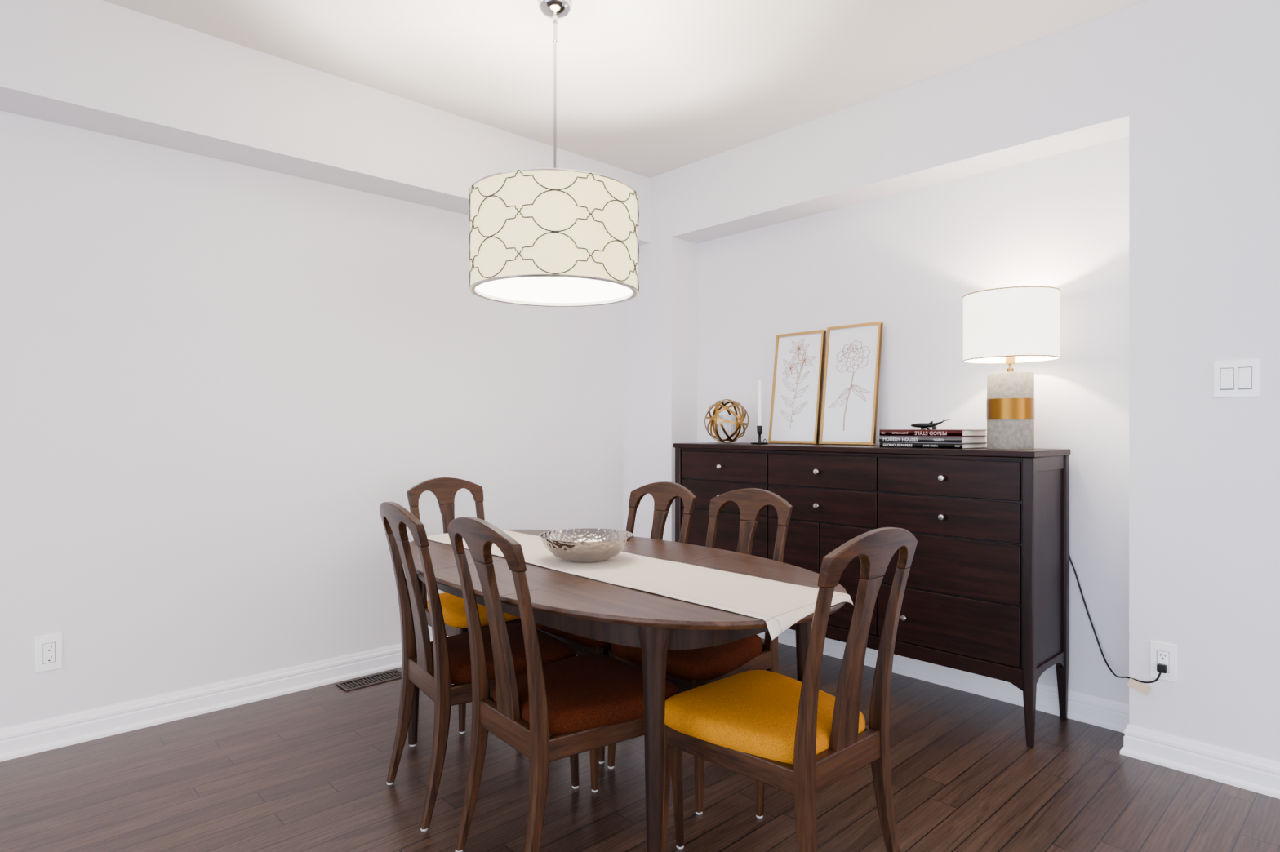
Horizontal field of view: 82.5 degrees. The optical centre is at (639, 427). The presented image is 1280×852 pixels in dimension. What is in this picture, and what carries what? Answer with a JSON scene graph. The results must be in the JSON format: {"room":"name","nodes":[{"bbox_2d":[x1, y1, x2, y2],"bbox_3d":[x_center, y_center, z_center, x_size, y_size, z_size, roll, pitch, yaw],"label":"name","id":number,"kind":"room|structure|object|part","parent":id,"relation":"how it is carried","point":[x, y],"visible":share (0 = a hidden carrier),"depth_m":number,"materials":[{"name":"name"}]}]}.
{"room":"dining room","nodes":[
{"label":"dining room","id":0,"kind":"room"},
{"bbox_2d":[0,110,623,728],"bbox_3d":[-2.301,-0.171,2.743,6.800,2.742,0.150,0,0,-43],"label":"wall","id":1,"kind":"structure","parent":0,"point":[217,376],"depth_m":3.16,"materials":[{"name":"white paint"}]},
{"bbox_2d":[35,633,62,673],"bbox_3d":[-2.205,0.843,2.725,0.079,0.134,0.009,0,0,-43],"label":"wall outlet","id":2,"kind":"object","parent":1,"relation":"attached to","point":[48,648],"visible":1,"depth_m":2.72,"materials":[{"name":"white plastic"}]},
{"bbox_2d":[43,642,54,663],"bbox_3d":[-2.203,0.843,2.723,0.034,0.072,0.004,0,0,-43],"label":"receptacle","id":3,"kind":"object","parent":2,"relation":"attached to","point":[48,647],"depth_m":2.72,"materials":[{"name":"white plastic"}]},
{"bbox_2d":[0,635,447,762],"bbox_3d":[-2.410,1.145,2.522,6.340,0.110,0.024,0,0,-43],"label":"baseboard","id":4,"kind":"structure","parent":1,"relation":"attached to","point":[40,736],"depth_m":3.01,"materials":[{"name":"white paint"}]},
{"bbox_2d":[0,0,650,245],"bbox_3d":[-2.333,-1.343,2.440,6.340,0.399,0.249,0,0,-43],"label":"soffit","id":5,"kind":"structure","parent":1,"relation":"attached to","point":[101,66],"depth_m":2.96,"materials":[{"name":"white paint"}]},
{"bbox_2d":[102,0,1146,177],"bbox_3d":[-0.008,-1.592,0.301,6.800,0.100,6.850,0,0,-43],"label":"ceiling","id":6,"kind":"structure","parent":0,"point":[648,88],"depth_m":2.98,"materials":[{"name":"white paint"}]},
{"bbox_2d":[468,0,639,306],"bbox_3d":[-0.308,-1.014,2.648,0.609,1.056,0.609,0,0,-24],"label":"pendant light","id":7,"kind":"object","parent":6,"relation":"hanging from","point":[554,237],"visible":1,"depth_m":2.41,"materials":[{"name":"beige fabric"}]},
{"bbox_2d":[475,276,632,302],"bbox_3d":[-0.308,-0.501,2.648,0.572,0.004,0.572,0,0,-43],"label":"diffuser","id":8,"kind":"object","parent":7,"relation":"attached to","point":[500,289],"depth_m":2.64,"materials":[{"name":"white plastic"}]},
{"bbox_3d":[-0.308,-0.659,2.648,0.596,0.341,0.596,0,0,-43],"label":"lamp shade","id":9,"kind":"part","parent":7,"relation":"part of","materials":[{"name":"beige fabric"}]},
{"bbox_2d":[0,638,1279,851],"bbox_3d":[-0.008,1.250,0.301,6.800,0.100,6.850,0,0,-43],"label":"floor","id":10,"kind":"structure","parent":0,"point":[306,771],"depth_m":2.38,"materials":[{"name":"brown wood"}]},
{"bbox_2d":[336,669,401,692],"bbox_3d":[-1.264,1.198,3.457,0.302,0.005,0.124,0,0,-43],"label":"floor vent","id":11,"kind":"object","parent":10,"relation":"in","point":[358,683],"visible":0.94,"depth_m":3.45,"materials":[{"name":"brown metal"}]},
{"bbox_2d":[406,477,521,733],"bbox_3d":[-0.729,0.718,3.201,0.451,0.965,0.580,0,0,-43],"label":"dining chair","id":12,"kind":"object","parent":10,"relation":"on","point":[445,490],"visible":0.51,"depth_m":3.25,"materials":[{"name":"brown wood"}]},
{"bbox_3d":[-0.903,0.295,3.386,0.374,0.120,0.071,0,0,-43],"label":"crest rail","id":13,"kind":"part","parent":12,"relation":"part of","materials":[{"name":"brown wood"}]},
{"bbox_3d":[-0.698,0.811,3.168,0.400,0.073,0.452,0,0,-43],"label":"seat frame","id":14,"kind":"part","parent":12,"relation":"part of","materials":[{"name":"brown wood"}]},
{"bbox_2d":[427,592,520,628],"bbox_3d":[-0.682,0.761,3.151,0.451,0.070,0.444,0,0,-43],"label":"seat cushion","id":15,"kind":"object","parent":12,"relation":"on","point":[453,608],"depth_m":2.95,"materials":[{"name":"yellow fabric"}]},
{"bbox_2d":[379,502,578,831],"bbox_3d":[-0.553,0.718,2.446,0.580,0.965,0.451,0,0,-35],"label":"dining chair","id":16,"kind":"object","parent":10,"relation":"on","point":[433,667],"visible":0.85,"depth_m":2.31,"materials":[{"name":"brown wood"}]},
{"bbox_3d":[-0.761,0.295,2.299,0.071,0.120,0.374,0,0,-35],"label":"crest rail","id":17,"kind":"part","parent":16,"relation":"part of","materials":[{"name":"brown wood"}]},
{"bbox_3d":[-0.516,0.811,2.472,0.452,0.073,0.400,0,0,-35],"label":"seat frame","id":18,"kind":"part","parent":16,"relation":"part of","materials":[{"name":"brown wood"}]},
{"bbox_2d":[430,623,575,684],"bbox_3d":[-0.497,0.761,2.485,0.444,0.070,0.451,0,0,-35],"label":"seat cushion","id":19,"kind":"object","parent":16,"relation":"on","point":[457,671],"depth_m":2.38,"materials":[{"name":"orange fabric"}]},
{"bbox_2d":[447,516,684,851],"bbox_3d":[-0.224,0.718,2.076,0.580,0.965,0.451,0,0,-39],"label":"dining chair","id":20,"kind":"object","parent":10,"relation":"on","point":[589,702],"visible":0.97,"depth_m":1.95,"materials":[{"name":"brown wood"}]},
{"bbox_3d":[-0.421,0.295,1.915,0.071,0.120,0.374,0,0,-39],"label":"crest rail","id":21,"kind":"part","parent":20,"relation":"part of","materials":[{"name":"brown wood"}]},
{"bbox_3d":[-0.189,0.811,2.104,0.452,0.073,0.400,0,0,-39],"label":"seat frame","id":22,"kind":"part","parent":20,"relation":"part of","materials":[{"name":"brown wood"}]},
{"bbox_2d":[493,653,679,735],"bbox_3d":[-0.171,0.761,2.119,0.444,0.070,0.451,0,0,-39],"label":"seat cushion","id":23,"kind":"object","parent":20,"relation":"on","point":[589,694],"depth_m":1.99,"materials":[{"name":"orange fabric"}]},
{"bbox_2d":[535,481,696,764],"bbox_3d":[-0.087,0.718,2.943,0.580,0.965,0.451,0,0,-43],"label":"dining chair","id":24,"kind":"object","parent":10,"relation":"on","point":[663,493],"visible":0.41,"depth_m":3.04,"materials":[{"name":"brown wood"}]},
{"bbox_3d":[-0.119,0.811,2.913,0.452,0.073,0.400,0,0,-43],"label":"seat frame","id":25,"kind":"part","parent":24,"relation":"part of","materials":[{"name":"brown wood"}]},
{"bbox_2d":[535,622,611,648],"bbox_3d":[-0.136,0.761,2.897,0.444,0.070,0.451,0,0,-43],"label":"seat cushion","id":26,"kind":"object","parent":24,"relation":"on","point":[576,641],"depth_m":2.70,"materials":[{"name":"orange fabric"}]},
{"bbox_3d":[0.099,0.295,3.118,0.071,0.120,0.374,0,0,-43],"label":"crest rail","id":27,"kind":"part","parent":24,"relation":"part of","materials":[{"name":"brown wood"}]},
{"bbox_2d":[400,529,847,851],"bbox_3d":[-0.169,0.830,2.503,1.040,0.740,1.840,0,0,-43],"label":"dining table","id":28,"kind":"object","parent":10,"relation":"on","point":[655,624],"visible":0.49,"depth_m":1.93,"materials":[{"name":"brown wood"}]},
{"bbox_2d":[426,528,853,639],"bbox_3d":[-0.167,0.479,2.501,0.382,0.048,1.836,0,0,-43],"label":"table runner","id":29,"kind":"object","parent":28,"relation":"on","point":[781,605],"visible":0.72,"depth_m":2.13,"materials":[{"name":"fabric"}]},
{"bbox_2d":[538,528,632,562],"bbox_3d":[-0.185,0.411,2.502,0.320,0.085,0.320,0,0,-43],"label":"metal bowl","id":30,"kind":"object","parent":29,"relation":"on","point":[578,544],"visible":1,"depth_m":2.42,"materials":[{"name":"silver metal"}]},
{"bbox_2d":[607,488,792,815],"bbox_3d":[0.235,0.718,2.601,0.580,0.965,0.451,0,0,-43],"label":"dining chair","id":31,"kind":"object","parent":10,"relation":"on","point":[687,669],"visible":0.58,"depth_m":2.51,"materials":[{"name":"brown wood"}]},
{"bbox_2d":[611,635,762,681],"bbox_3d":[0.186,0.761,2.554,0.444,0.070,0.451,0,0,-43],"label":"seat cushion","id":32,"kind":"object","parent":31,"relation":"on","point":[713,664],"depth_m":2.37,"materials":[{"name":"orange fabric"}]},
{"bbox_3d":[0.203,0.811,2.570,0.452,0.073,0.400,0,0,-43],"label":"seat frame","id":33,"kind":"part","parent":31,"relation":"part of","materials":[{"name":"brown wood"}]},
{"bbox_3d":[0.421,0.295,2.775,0.071,0.120,0.374,0,0,-43],"label":"crest rail","id":34,"kind":"part","parent":31,"relation":"part of","materials":[{"name":"brown wood"}]},
{"bbox_2d":[662,527,917,851],"bbox_3d":[0.387,0.718,1.908,0.451,0.965,0.580,0,0,-41],"label":"dining chair","id":35,"kind":"object","parent":10,"relation":"on","point":[756,725],"visible":0.98,"depth_m":1.78,"materials":[{"name":"brown wood"}]},
{"bbox_2d":[664,670,865,764],"bbox_3d":[0.342,0.761,1.959,0.451,0.070,0.444,0,0,-41],"label":"seat cushion","id":36,"kind":"object","parent":35,"relation":"on","point":[749,717],"depth_m":1.87,"materials":[{"name":"yellow fabric"}]},
{"bbox_3d":[0.357,0.811,1.942,0.400,0.073,0.452,0,0,-41],"label":"seat frame","id":37,"kind":"part","parent":35,"relation":"part of","materials":[{"name":"brown wood"}]},
{"bbox_3d":[0.554,0.295,1.716,0.374,0.120,0.071,0,0,-41],"label":"crest rail","id":38,"kind":"part","parent":35,"relation":"part of","materials":[{"name":"brown wood"}]},
{"bbox_2d":[673,442,1070,747],"bbox_3d":[0.970,0.645,3.529,0.434,1.110,1.870,0,0,-43],"label":"sideboard","id":39,"kind":"object","parent":10,"relation":"on","point":[986,593],"visible":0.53,"depth_m":2.99,"materials":[{"name":"brown wood"}]},
{"bbox_2d":[704,399,748,443],"bbox_3d":[0.481,-0.034,4.060,0.244,0.244,0.243,0,0,-43],"label":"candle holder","id":40,"kind":"object","parent":39,"relation":"on","point":[726,429],"visible":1,"depth_m":4.01,"materials":[{"name":"brown metal"}]},
{"bbox_2d":[751,378,768,444],"bbox_3d":[0.628,-0.084,3.831,0.096,0.347,0.096,0,0,2],"label":"candlestick","id":41,"kind":"object","parent":39,"relation":"on","point":[759,427],"visible":0.99,"depth_m":3.82,"materials":[{"name":"white wax"}]},
{"bbox_2d":[757,379,761,425],"bbox_3d":[0.628,-0.124,3.831,0.021,0.249,0.021,0,0,-43],"label":"candle","id":42,"kind":"object","parent":41,"relation":"on","point":[759,390],"depth_m":3.82,"materials":[{"name":"white wax"}]},
{"bbox_2d":[768,329,826,444],"bbox_3d":[0.839,-0.211,3.915,0.097,0.600,0.306,0,0,-43],"label":"framed print","id":43,"kind":"object","parent":39,"relation":"on","point":[799,357],"visible":1,"depth_m":3.91,"materials":[{"name":"white paper"}]},
{"bbox_2d":[818,321,883,445],"bbox_3d":[1.060,-0.216,3.680,0.098,0.610,0.306,0,0,-43],"label":"framed print","id":44,"kind":"object","parent":39,"relation":"on","point":[851,386],"visible":1,"depth_m":3.67,"materials":[{"name":"white paper"}]},
{"bbox_2d":[879,429,986,448],"bbox_3d":[1.280,0.051,3.198,0.255,0.079,0.370,0,0,-43],"label":"book stack","id":45,"kind":"object","parent":39,"relation":"on","point":[895,438],"visible":1,"depth_m":3.10,"materials":[{"name":"black paper"}]},
{"bbox_2d":[911,419,950,429],"bbox_3d":[1.241,-0.011,3.134,0.062,0.046,0.160,0,0,-43],"label":"figurine","id":46,"kind":"object","parent":45,"relation":"on","point":[922,425],"visible":0.99,"depth_m":3.13,"materials":[{"name":"black metal"}]},
{"bbox_2d":[879,435,986,444],"bbox_3d":[1.280,0.053,3.201,0.251,0.028,0.366,0,0,-43],"label":"book","id":47,"kind":"object","parent":45,"relation":"on","point":[882,439],"depth_m":3.10,"materials":[{"name":"grey paper"}]},
{"bbox_2d":[879,429,986,436],"bbox_3d":[1.280,0.025,3.195,0.250,0.028,0.366,0,0,-43],"label":"book","id":48,"kind":"object","parent":45,"relation":"on","point":[883,433],"depth_m":3.11,"materials":[{"name":"black paper"}]},
{"bbox_2d":[879,442,986,448],"bbox_3d":[1.282,0.079,3.200,0.251,0.022,0.366,0,0,-43],"label":"book","id":49,"kind":"object","parent":45,"relation":"on","point":[895,445],"depth_m":3.09,"materials":[{"name":"black paper"}]},
{"bbox_2d":[962,285,1060,449],"bbox_3d":[1.510,-0.226,2.979,0.356,0.632,0.356,0,0,-43],"label":"table lamp","id":50,"kind":"object","parent":39,"relation":"on","point":[1010,326],"visible":1,"depth_m":2.89,"materials":[{"name":"fabric"}]},
{"bbox_2d":[1005,356,1015,372],"bbox_3d":[1.516,-0.260,2.985,0.053,0.080,0.036,0,0,-43],"label":"socket","id":51,"kind":"object","parent":50,"relation":"attached to","point":[1010,361],"depth_m":2.97,"materials":[{"name":"gold metal"}]},
{"bbox_3d":[1.510,-0.407,2.979,0.352,0.265,0.352,0,0,-43],"label":"lamp shade","id":52,"kind":"part","parent":50,"relation":"part of","materials":[{"name":"white fabric"}]},
{"bbox_2d":[623,0,1279,762],"bbox_3d":[2.354,-0.171,2.416,0.460,2.742,6.700,0,0,-43],"label":"wall","id":53,"kind":"structure","parent":0,"point":[1125,162],"depth_m":2.94,"materials":[{"name":"white paint"}]},
{"bbox_2d":[756,628,1279,799],"bbox_3d":[2.267,1.145,2.321,0.251,0.110,6.680,0,0,-43],"label":"baseboard","id":54,"kind":"structure","parent":53,"relation":"attached to","point":[1257,775],"depth_m":2.88,"materials":[{"name":"white paint"}]},
{"bbox_2d":[1150,640,1177,683],"bbox_3d":[1.854,0.834,2.591,0.030,0.134,0.079,0,0,-43],"label":"wall outlet","id":55,"kind":"object","parent":53,"relation":"attached to","point":[1163,656],"visible":1,"depth_m":2.59,"materials":[{"name":"white plastic"}]},
{"bbox_2d":[1068,553,1161,695],"bbox_3d":[1.806,0.680,2.813,0.092,0.563,0.465,0,0,-4],"label":"power cord","id":56,"kind":"object","parent":55,"relation":"attached to","point":[1135,684],"visible":0.98,"depth_m":2.65,"materials":[{"name":"black plastic"}]},
{"bbox_2d":[1157,650,1168,672],"bbox_3d":[1.860,0.834,2.597,0.004,0.072,0.034,0,0,-43],"label":"receptacle","id":57,"kind":"object","parent":55,"relation":"attached to","point":[1162,655],"depth_m":2.59,"materials":[{"name":"white plastic"}]},
{"bbox_2d":[1213,358,1259,397],"bbox_3d":[1.999,-0.163,2.449,0.012,0.126,0.122,0,0,-43],"label":"light switch","id":58,"kind":"object","parent":53,"relation":"attached to","point":[1231,378],"visible":1,"depth_m":2.45,"materials":[{"name":"white plastic"}]}
]}

